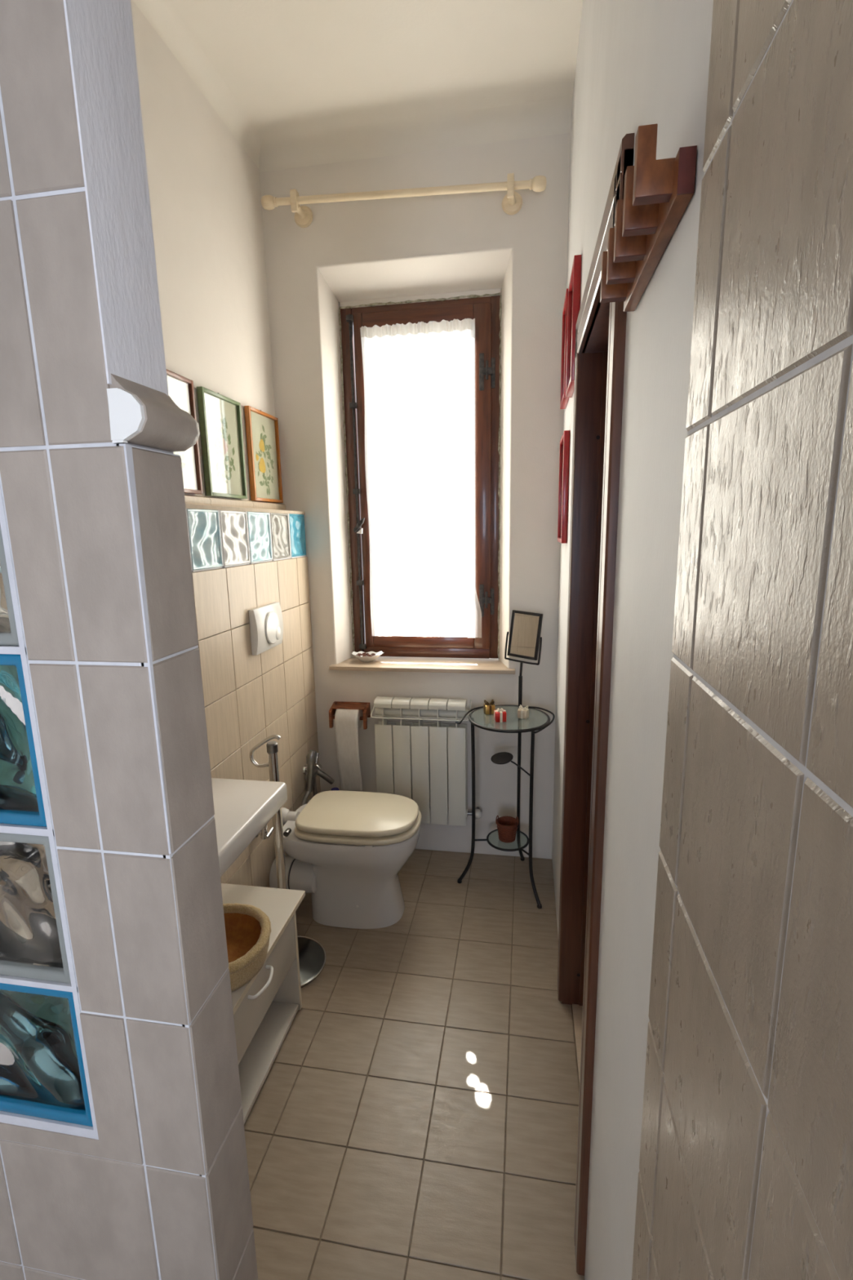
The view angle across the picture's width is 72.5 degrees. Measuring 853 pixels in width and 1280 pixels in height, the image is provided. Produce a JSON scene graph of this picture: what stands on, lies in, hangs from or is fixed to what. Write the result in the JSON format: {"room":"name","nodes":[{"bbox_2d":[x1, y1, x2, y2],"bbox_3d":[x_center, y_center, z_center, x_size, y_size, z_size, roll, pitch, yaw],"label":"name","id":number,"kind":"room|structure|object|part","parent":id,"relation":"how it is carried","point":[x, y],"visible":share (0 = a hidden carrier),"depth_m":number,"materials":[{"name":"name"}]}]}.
{"room":"bathroom","nodes":[
{"label":"bathroom","id":0,"kind":"room"},
{"bbox_2d":[0,0,257,1279],"bbox_3d":[-0.639,-0.093,0.642,0.823,3.200,0.102,1,11,10],"label":"wall partition","id":1,"kind":"structure","parent":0,"point":[123,1149],"depth_m":0.58,"materials":[{"name":"tile"}]},
{"bbox_3d":[-0.252,-0.214,0.555,0.034,0.058,0.098,1,11,10],"label":"moulding","id":2,"kind":"part","parent":1,"relation":"part of","materials":[{"name":"tile"}]},
{"bbox_2d":[130,0,320,887],"bbox_3d":[-1.105,-0.006,0.364,0.241,3.350,5.040,1,11,10],"label":"wall","id":3,"kind":"structure","parent":0,"point":[205,192],"depth_m":2.15,"materials":[{"name":"paint"}]},
{"bbox_2d":[166,369,203,494],"bbox_3d":[-0.826,-0.676,1.877,0.023,0.385,0.287,1,11,10],"label":"framed print","id":4,"kind":"object","parent":3,"relation":"attached to","point":[180,388],"visible":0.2,"depth_m":1.97,"materials":[{"name":"paper"}]},
{"bbox_2d":[173,402,185,468],"bbox_3d":[-0.828,-0.662,1.871,0.001,0.294,0.175,1,11,10],"label":"print","id":5,"kind":"object","parent":4,"relation":"attached to","point":[181,405],"depth_m":1.94,"materials":[{"name":"white paper"}]},
{"bbox_3d":[-0.818,-0.466,1.939,0.030,0.041,0.338,1,11,10],"label":"moulding","id":6,"kind":"part","parent":3,"relation":"part of","materials":[{"name":"beige tile"}]},
{"bbox_2d":[196,386,247,499],"bbox_3d":[-0.769,-0.736,2.206,0.023,0.381,0.285,1,11,10],"label":"framed print","id":7,"kind":"object","parent":3,"relation":"attached to","point":[220,415],"visible":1,"depth_m":2.19,"materials":[{"name":"paper"}]},
{"bbox_3d":[-0.762,-0.530,2.268,0.030,0.041,0.338,1,11,10],"label":"moulding","id":8,"kind":"part","parent":3,"relation":"part of","materials":[{"name":"beige tile"}]},
{"bbox_2d":[211,777,287,876],"bbox_3d":[-0.635,0.590,1.554,0.307,0.202,0.612,1,11,10],"label":"washbasin","id":9,"kind":"object","parent":3,"relation":"attached to","point":[242,808],"visible":0.06,"depth_m":1.65,"materials":[{"name":"white ceramic"}]},
{"bbox_2d":[244,405,283,502],"bbox_3d":[-0.710,-0.805,2.553,0.023,0.387,0.288,1,11,10],"label":"framed print","id":10,"kind":"object","parent":3,"relation":"attached to","point":[261,428],"visible":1,"depth_m":2.54,"materials":[{"name":"paper"}]},
{"bbox_2d":[255,824,273,839],"bbox_3d":[-0.639,0.732,2.277,0.063,0.096,0.054,1,11,10],"label":"angle valve","id":11,"kind":"object","parent":3,"relation":"attached to","point":[264,834],"visible":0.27,"depth_m":2.27,"materials":[{"name":"silver metal"}]},
{"bbox_3d":[-0.615,0.756,2.277,0.016,0.024,0.054,1,11,10],"label":"valve handle","id":12,"kind":"part","parent":11,"relation":"part of","materials":[{"name":"silver metal"}]},
{"bbox_2d":[248,602,283,655],"bbox_3d":[-0.631,-0.050,2.325,0.042,0.175,0.240,1,11,10],"label":"flush plate","id":13,"kind":"object","parent":3,"relation":"attached to","point":[266,622],"visible":1,"depth_m":2.28,"materials":[{"name":"plastic"}]},
{"bbox_3d":[-0.705,-0.595,2.597,0.030,0.041,0.338,1,11,10],"label":"moulding","id":14,"kind":"part","parent":3,"relation":"part of","materials":[{"name":"beige tile"}]},
{"bbox_2d":[300,749,334,806],"bbox_3d":[-0.528,0.709,2.728,0.131,0.409,0.239,1,11,10],"label":"shower","id":15,"kind":"object","parent":3,"relation":"attached to","point":[311,770],"visible":0.63,"depth_m":2.69,"materials":[{"name":"silver metal"}]},
{"bbox_3d":[-0.541,0.635,2.701,0.033,0.140,0.052,8,14,38],"label":"spray handle","id":16,"kind":"part","parent":15,"relation":"part of","materials":[{"name":"silver metal"}]},
{"bbox_3d":[-0.529,0.619,2.811,0.044,0.044,0.030,1,11,10],"label":"valve knob","id":17,"kind":"part","parent":15,"relation":"part of","materials":[{"name":"silver metal"}]},
{"bbox_3d":[-0.491,0.657,2.799,0.095,0.093,0.035,-5,12,-22],"label":"valve spout","id":18,"kind":"part","parent":15,"relation":"part of","materials":[{"name":"silver metal"}]},
{"bbox_2d":[133,0,582,172],"bbox_3d":[-0.462,-1.639,-0.021,1.850,0.220,5.530,1,11,10],"label":"ceiling","id":19,"kind":"structure","parent":0,"point":[297,83],"depth_m":2.04,"materials":[{"name":"paint"}]},
{"bbox_2d":[244,848,584,1279],"bbox_3d":[-0.349,1.596,0.621,1.750,0.120,5.380,1,11,10],"label":"floor","id":20,"kind":"structure","parent":0,"point":[416,1117],"depth_m":1.68,"materials":[{"name":"tile"}]},
{"bbox_2d":[221,883,305,1124],"bbox_3d":[-0.607,1.117,1.699,0.327,0.422,0.683,1,11,10],"label":"base cabinet","id":21,"kind":"object","parent":20,"relation":"on","point":[265,1007],"visible":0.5,"depth_m":1.83,"materials":[{"name":"laminate"}]},
{"bbox_2d":[222,902,271,991],"bbox_3d":[-0.588,0.865,1.633,0.301,0.094,0.301,1,11,10],"label":"basket","id":22,"kind":"object","parent":21,"relation":"on","point":[247,927],"visible":0.4,"depth_m":1.68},
{"bbox_3d":[-0.465,0.978,1.662,0.039,0.010,0.124,1,11,10],"label":"drawer handle","id":23,"kind":"part","parent":21,"relation":"part of","materials":[{"name":"plastic"}]},
{"bbox_3d":[-0.496,1.027,1.645,0.017,0.186,0.592,1,11,10],"label":"drawer","id":24,"kind":"part","parent":21,"relation":"part of","materials":[{"name":"laminate"}]},
{"bbox_2d":[238,1000,298,1124],"bbox_3d":[-0.623,1.306,1.721,0.278,0.018,0.596,1,11,10],"label":"shelf","id":25,"kind":"object","parent":21,"relation":"attached to","point":[255,1065],"depth_m":1.81,"materials":[{"name":"laminate"}]},
{"bbox_3d":[-0.577,1.067,1.982,0.290,0.398,0.016,1,11,10],"label":"panel","id":26,"kind":"part","parent":21,"relation":"part of","materials":[{"name":"laminate"}]},
{"bbox_2d":[248,734,326,987],"bbox_3d":[-0.534,0.781,2.121,0.289,0.918,0.289,1,11,10],"label":"toilet paper stand","id":27,"kind":"object","parent":20,"relation":"on","point":[312,954],"visible":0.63,"depth_m":2.12,"materials":[{"name":"metal"}]},
{"bbox_2d":[269,790,421,928],"bbox_3d":[-0.326,0.937,2.487,0.614,0.462,0.368,1,11,10],"label":"toilet","id":28,"kind":"object","parent":20,"relation":"on","point":[348,850],"visible":0.92,"depth_m":2.38,"materials":[{"name":"ceramic"}]},
{"bbox_2d":[269,855,316,893],"bbox_3d":[-0.544,0.995,2.459,0.191,0.148,0.148,1,11,10],"label":"outlet","id":29,"kind":"object","parent":28,"relation":"attached to","point":[300,875],"depth_m":2.40,"materials":[{"name":"ceramic"}]},
{"bbox_3d":[-0.279,0.723,2.437,0.491,0.026,0.352,1,11,10],"label":"lid","id":30,"kind":"part","parent":28,"relation":"part of","materials":[{"name":"beige plastic"}]},
{"bbox_3d":[-0.275,0.755,2.443,0.504,0.022,0.368,1,11,10],"label":"seat","id":31,"kind":"part","parent":28,"relation":"part of","materials":[{"name":"beige plastic"}]},
{"bbox_2d":[455,609,555,908],"bbox_3d":[0.348,0.506,2.593,0.431,1.248,0.380,1,11,10],"label":"round table","id":32,"kind":"object","parent":20,"relation":"on","point":[525,640],"visible":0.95,"depth_m":2.59,"materials":[{"name":"metal"}]},
{"bbox_3d":[0.180,0.734,2.624,0.080,0.783,0.015,-1,11,0],"label":"leg","id":33,"kind":"part","parent":32,"relation":"part of","materials":[{"name":"metal"}]},
{"bbox_2d":[483,699,495,715],"bbox_3d":[0.280,0.297,2.594,0.046,0.060,0.046,-2,11,-7],"label":"gift box","id":34,"kind":"object","parent":32,"relation":"on","point":[488,708],"visible":1,"depth_m":2.58,"materials":[{"name":"gold metal"}]},
{"bbox_2d":[493,707,506,722],"bbox_3d":[0.315,0.319,2.491,0.049,0.055,0.049,-2,11,-5],"label":"gift box","id":35,"kind":"object","parent":32,"relation":"on","point":[500,715],"visible":1,"depth_m":2.47,"materials":[{"name":"red paper"}]},
{"bbox_3d":[0.338,0.531,2.600,0.100,0.009,0.100,-7,19,12],"label":"dish","id":36,"kind":"part","parent":32,"relation":"part of","materials":[{"name":"metal"}]},
{"bbox_2d":[495,815,518,843],"bbox_3d":[0.367,0.853,2.645,0.103,0.112,0.101,1,11,10],"label":"flower pot","id":37,"kind":"object","parent":32,"relation":"on","point":[507,826],"visible":1,"depth_m":2.62,"materials":[{"name":"brown ceramic"}]},
{"bbox_2d":[488,829,527,848],"bbox_3d":[0.372,0.911,2.659,0.180,0.005,0.180,1,11,10],"label":"glass shelf","id":38,"kind":"object","parent":32,"relation":"attached to","point":[520,842],"depth_m":2.63,"materials":[{"name":"clear glass"}]},
{"bbox_3d":[0.361,0.340,2.549,0.338,0.008,0.338,1,11,10],"label":"glass","id":39,"kind":"part","parent":32,"relation":"part of","materials":[{"name":"clear glass"}]},
{"bbox_3d":[0.450,0.701,2.766,0.016,0.783,0.080,5,13,29],"label":"leg","id":40,"kind":"part","parent":32,"relation":"part of","materials":[{"name":"metal"}]},
{"bbox_3d":[0.412,0.557,2.521,0.012,0.023,0.145,-7,12,-27],"label":"dish arm","id":41,"kind":"part","parent":32,"relation":"part of","materials":[{"name":"metal"}]},
{"bbox_2d":[517,704,528,719],"bbox_3d":[0.421,0.311,2.526,0.043,0.054,0.043,4,12,26],"label":"gift box","id":42,"kind":"object","parent":32,"relation":"on","point":[522,713],"visible":1,"depth_m":2.51,"materials":[{"name":"paper"}]},
{"bbox_2d":[504,609,542,708],"bbox_3d":[0.436,0.099,2.626,0.169,0.465,0.080,1,11,10],"label":"mirror","id":43,"kind":"object","parent":32,"relation":"on","point":[525,640],"depth_m":2.60,"materials":[{"name":"metal"}]},
{"bbox_3d":[0.464,0.759,2.465,0.015,0.783,0.080,-7,13,-30],"label":"leg","id":44,"kind":"part","parent":32,"relation":"part of","materials":[{"name":"metal"}]},
{"bbox_2d":[259,133,570,858],"bbox_3d":[0.004,-0.530,2.840,1.850,3.400,0.340,1,11,10],"label":"wall","id":45,"kind":"structure","parent":0,"point":[351,253],"depth_m":2.59,"materials":[{"name":"paint"}]},
{"bbox_2d":[328,701,370,729],"bbox_3d":[-0.376,0.369,2.855,0.186,0.107,0.097,1,11,10],"label":"paper holder","id":46,"kind":"object","parent":45,"relation":"attached to","point":[365,707],"visible":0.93,"depth_m":2.84,"materials":[{"name":"brown wood"}]},
{"bbox_3d":[-0.461,0.369,2.864,0.014,0.107,0.086,1,11,10],"label":"arm","id":47,"kind":"part","parent":46,"relation":"part of","materials":[{"name":"brown wood"}]},
{"bbox_2d":[334,708,363,791],"bbox_3d":[-0.376,0.544,2.875,0.112,0.438,0.104,1,11,10],"label":"paper roll","id":48,"kind":"object","parent":46,"relation":"hanging from","point":[347,722],"visible":0.98,"depth_m":2.83,"materials":[{"name":"white paper"}]},
{"bbox_3d":[-0.292,0.371,2.836,0.014,0.107,0.086,1,11,10],"label":"arm","id":49,"kind":"part","parent":46,"relation":"part of","materials":[{"name":"brown wood"}]},
{"bbox_2d":[261,173,546,227],"bbox_3d":[-0.106,-1.791,2.377,1.168,0.134,0.113,1,11,10],"label":"curtain rod","id":50,"kind":"object","parent":45,"relation":"attached to","point":[512,202],"visible":1,"depth_m":2.35,"materials":[{"name":"beige wood"}]},
{"bbox_2d":[338,292,501,659],"bbox_3d":[-0.022,-0.736,2.829,0.769,1.684,0.112,1,11,10],"label":"window","id":51,"kind":"structure","parent":45,"relation":"in","point":[486,311],"depth_m":2.79,"materials":[{"name":"brown wood"}]},
{"bbox_3d":[-0.359,-0.742,2.913,0.055,1.670,0.060,1,11,10],"label":"frame","id":52,"kind":"part","parent":51,"relation":"part of","materials":[{"name":"brown wood"}]},
{"bbox_3d":[-0.344,-0.731,2.861,0.017,1.600,0.013,1,11,10],"label":"lock rod","id":53,"kind":"part","parent":51,"relation":"part of","materials":[{"name":"grey metal"}]},
{"bbox_3d":[-0.332,-0.567,2.871,0.057,0.070,0.022,1,11,10],"label":"lock lever","id":54,"kind":"part","parent":51,"relation":"part of","materials":[{"name":"grey metal"}]},
{"bbox_3d":[-0.040,-1.489,2.698,0.521,0.074,0.056,1,11,10],"label":"sash rail","id":55,"kind":"part","parent":51,"relation":"part of","materials":[{"name":"brown wood"}]},
{"bbox_2d":[360,318,481,637],"bbox_3d":[-0.017,-0.734,2.793,0.566,1.464,0.017,1,11,10],"label":"curtain","id":56,"kind":"object","parent":51,"relation":"hanging from","point":[420,378],"visible":1,"depth_m":2.79,"materials":[{"name":"fabric"}]},
{"bbox_3d":[-0.027,-1.532,2.702,0.651,0.052,0.058,1,11,10],"label":"frame","id":57,"kind":"part","parent":51,"relation":"part of","materials":[{"name":"brown wood"}]},
{"bbox_3d":[-0.013,0.005,2.987,0.521,0.062,0.056,1,11,10],"label":"sash rail","id":58,"kind":"part","parent":51,"relation":"part of","materials":[{"name":"brown wood"}]},
{"bbox_3d":[0.002,0.058,3.005,0.651,0.052,0.066,1,11,10],"label":"frame","id":59,"kind":"part","parent":51,"relation":"part of","materials":[{"name":"brown wood"}]},
{"bbox_3d":[0.299,-0.195,2.861,0.045,0.030,0.013,1,11,10],"label":"hinge arm","id":60,"kind":"part","parent":51,"relation":"part of","materials":[{"name":"grey metal"}]},
{"bbox_3d":[0.281,-1.231,2.661,0.045,0.030,0.013,1,11,10],"label":"hinge arm","id":61,"kind":"part","parent":51,"relation":"part of","materials":[{"name":"grey metal"}]},
{"bbox_3d":[0.325,-0.190,2.870,0.018,0.130,0.010,1,11,10],"label":"hinge plate","id":62,"kind":"part","parent":51,"relation":"part of","materials":[{"name":"grey metal"}]},
{"bbox_3d":[0.306,-1.226,2.670,0.018,0.130,0.010,1,11,10],"label":"hinge plate","id":63,"kind":"part","parent":51,"relation":"part of","materials":[{"name":"grey metal"}]},
{"bbox_3d":[0.329,-0.732,2.797,0.044,1.670,0.060,1,11,10],"label":"frame","id":64,"kind":"part","parent":51,"relation":"part of","materials":[{"name":"brown wood"}]},
{"bbox_2d":[328,656,515,674],"bbox_3d":[-0.011,0.119,2.889,0.898,0.019,0.258,1,11,10],"label":"trim","id":65,"kind":"structure","parent":45,"relation":"attached to","point":[393,664],"depth_m":2.83,"materials":[{"name":"stone"}]},
{"bbox_2d":[351,651,383,662],"bbox_3d":[-0.292,0.085,2.914,0.165,0.049,0.114,1,11,10],"label":"shell bowl","id":66,"kind":"object","parent":65,"relation":"on","point":[369,656],"visible":1,"depth_m":2.90,"materials":[{"name":"ceramic"}]},
{"bbox_2d":[370,696,481,826],"bbox_3d":[0.004,0.583,2.813,0.522,0.615,0.134,1,11,10],"label":"radiator","id":67,"kind":"object","parent":45,"relation":"attached to","point":[425,764],"visible":0.82,"depth_m":2.77,"materials":[{"name":"metal"}]},
{"bbox_3d":[0.245,0.844,2.823,0.042,0.047,0.048,1,11,10],"label":"valve knob","id":68,"kind":"part","parent":67,"relation":"part of","materials":[{"name":"plastic"}]},
{"bbox_2d":[551,0,852,1279],"bbox_3d":[0.303,0.015,0.122,0.283,3.350,5.230,1,11,10],"label":"wall","id":69,"kind":"structure","parent":0,"point":[722,1140],"depth_m":0.40,"materials":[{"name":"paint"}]},
{"bbox_2d":[557,430,569,543],"bbox_3d":[0.523,-0.579,2.223,0.021,0.407,0.265,1,11,10],"label":"picture frame","id":70,"kind":"object","parent":69,"relation":"attached to","point":[564,455],"visible":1,"depth_m":2.12,"materials":[{"name":"wood"}]},
{"bbox_3d":[0.521,-0.574,2.224,0.002,0.363,0.233,1,11,10],"label":"picture glass","id":71,"kind":"part","parent":70,"relation":"part of","materials":[{"name":"clear glass"}]},
{"bbox_2d":[560,288,568,408],"bbox_3d":[0.523,-1.084,2.180,0.021,0.369,0.235,1,11,10],"label":"picture frame","id":72,"kind":"object","parent":69,"relation":"attached to","point":[563,401],"visible":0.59,"depth_m":2.22,"materials":[{"name":"wood"}]},
{"bbox_3d":[0.521,-1.078,2.182,0.002,0.325,0.203,1,11,10],"label":"picture glass","id":73,"kind":"part","parent":72,"relation":"part of","materials":[{"name":"clear glass"}]},
{"bbox_2d":[565,254,581,398],"bbox_3d":[0.467,-0.988,1.855,0.021,0.357,0.250,1,11,10],"label":"picture frame","id":74,"kind":"object","parent":69,"relation":"attached to","point":[574,289],"visible":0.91,"depth_m":1.76,"materials":[{"name":"wood"}]},
{"bbox_3d":[0.465,-0.982,1.856,0.002,0.313,0.218,1,11,10],"label":"picture glass","id":75,"kind":"part","parent":74,"relation":"part of","materials":[{"name":"clear glass"}]},
{"bbox_2d":[557,133,634,1275],"bbox_3d":[0.476,0.251,1.455,0.198,2.196,0.828,1,11,10],"label":"door","id":76,"kind":"structure","parent":69,"relation":"in","point":[600,327],"depth_m":1.61,"materials":[{"name":"brown wood"}]},
{"bbox_3d":[0.450,0.177,1.833,0.020,2.154,0.077,1,11,10],"label":"casing","id":77,"kind":"part","parent":76,"relation":"part of","materials":[{"name":"brown wood"}]},
{"bbox_3d":[0.369,-0.778,1.271,0.020,0.102,0.828,1,11,10],"label":"casing","id":78,"kind":"part","parent":76,"relation":"part of","materials":[{"name":"brown wood"}]},
{"bbox_2d":[600,124,697,311],"bbox_3d":[0.248,-0.477,0.682,0.050,0.071,0.306,1,11,10],"label":"hook rack","id":79,"kind":"object","parent":69,"relation":"attached to","point":[657,193],"visible":1,"depth_m":0.62,"materials":[{"name":"brown wood"}]}
]}

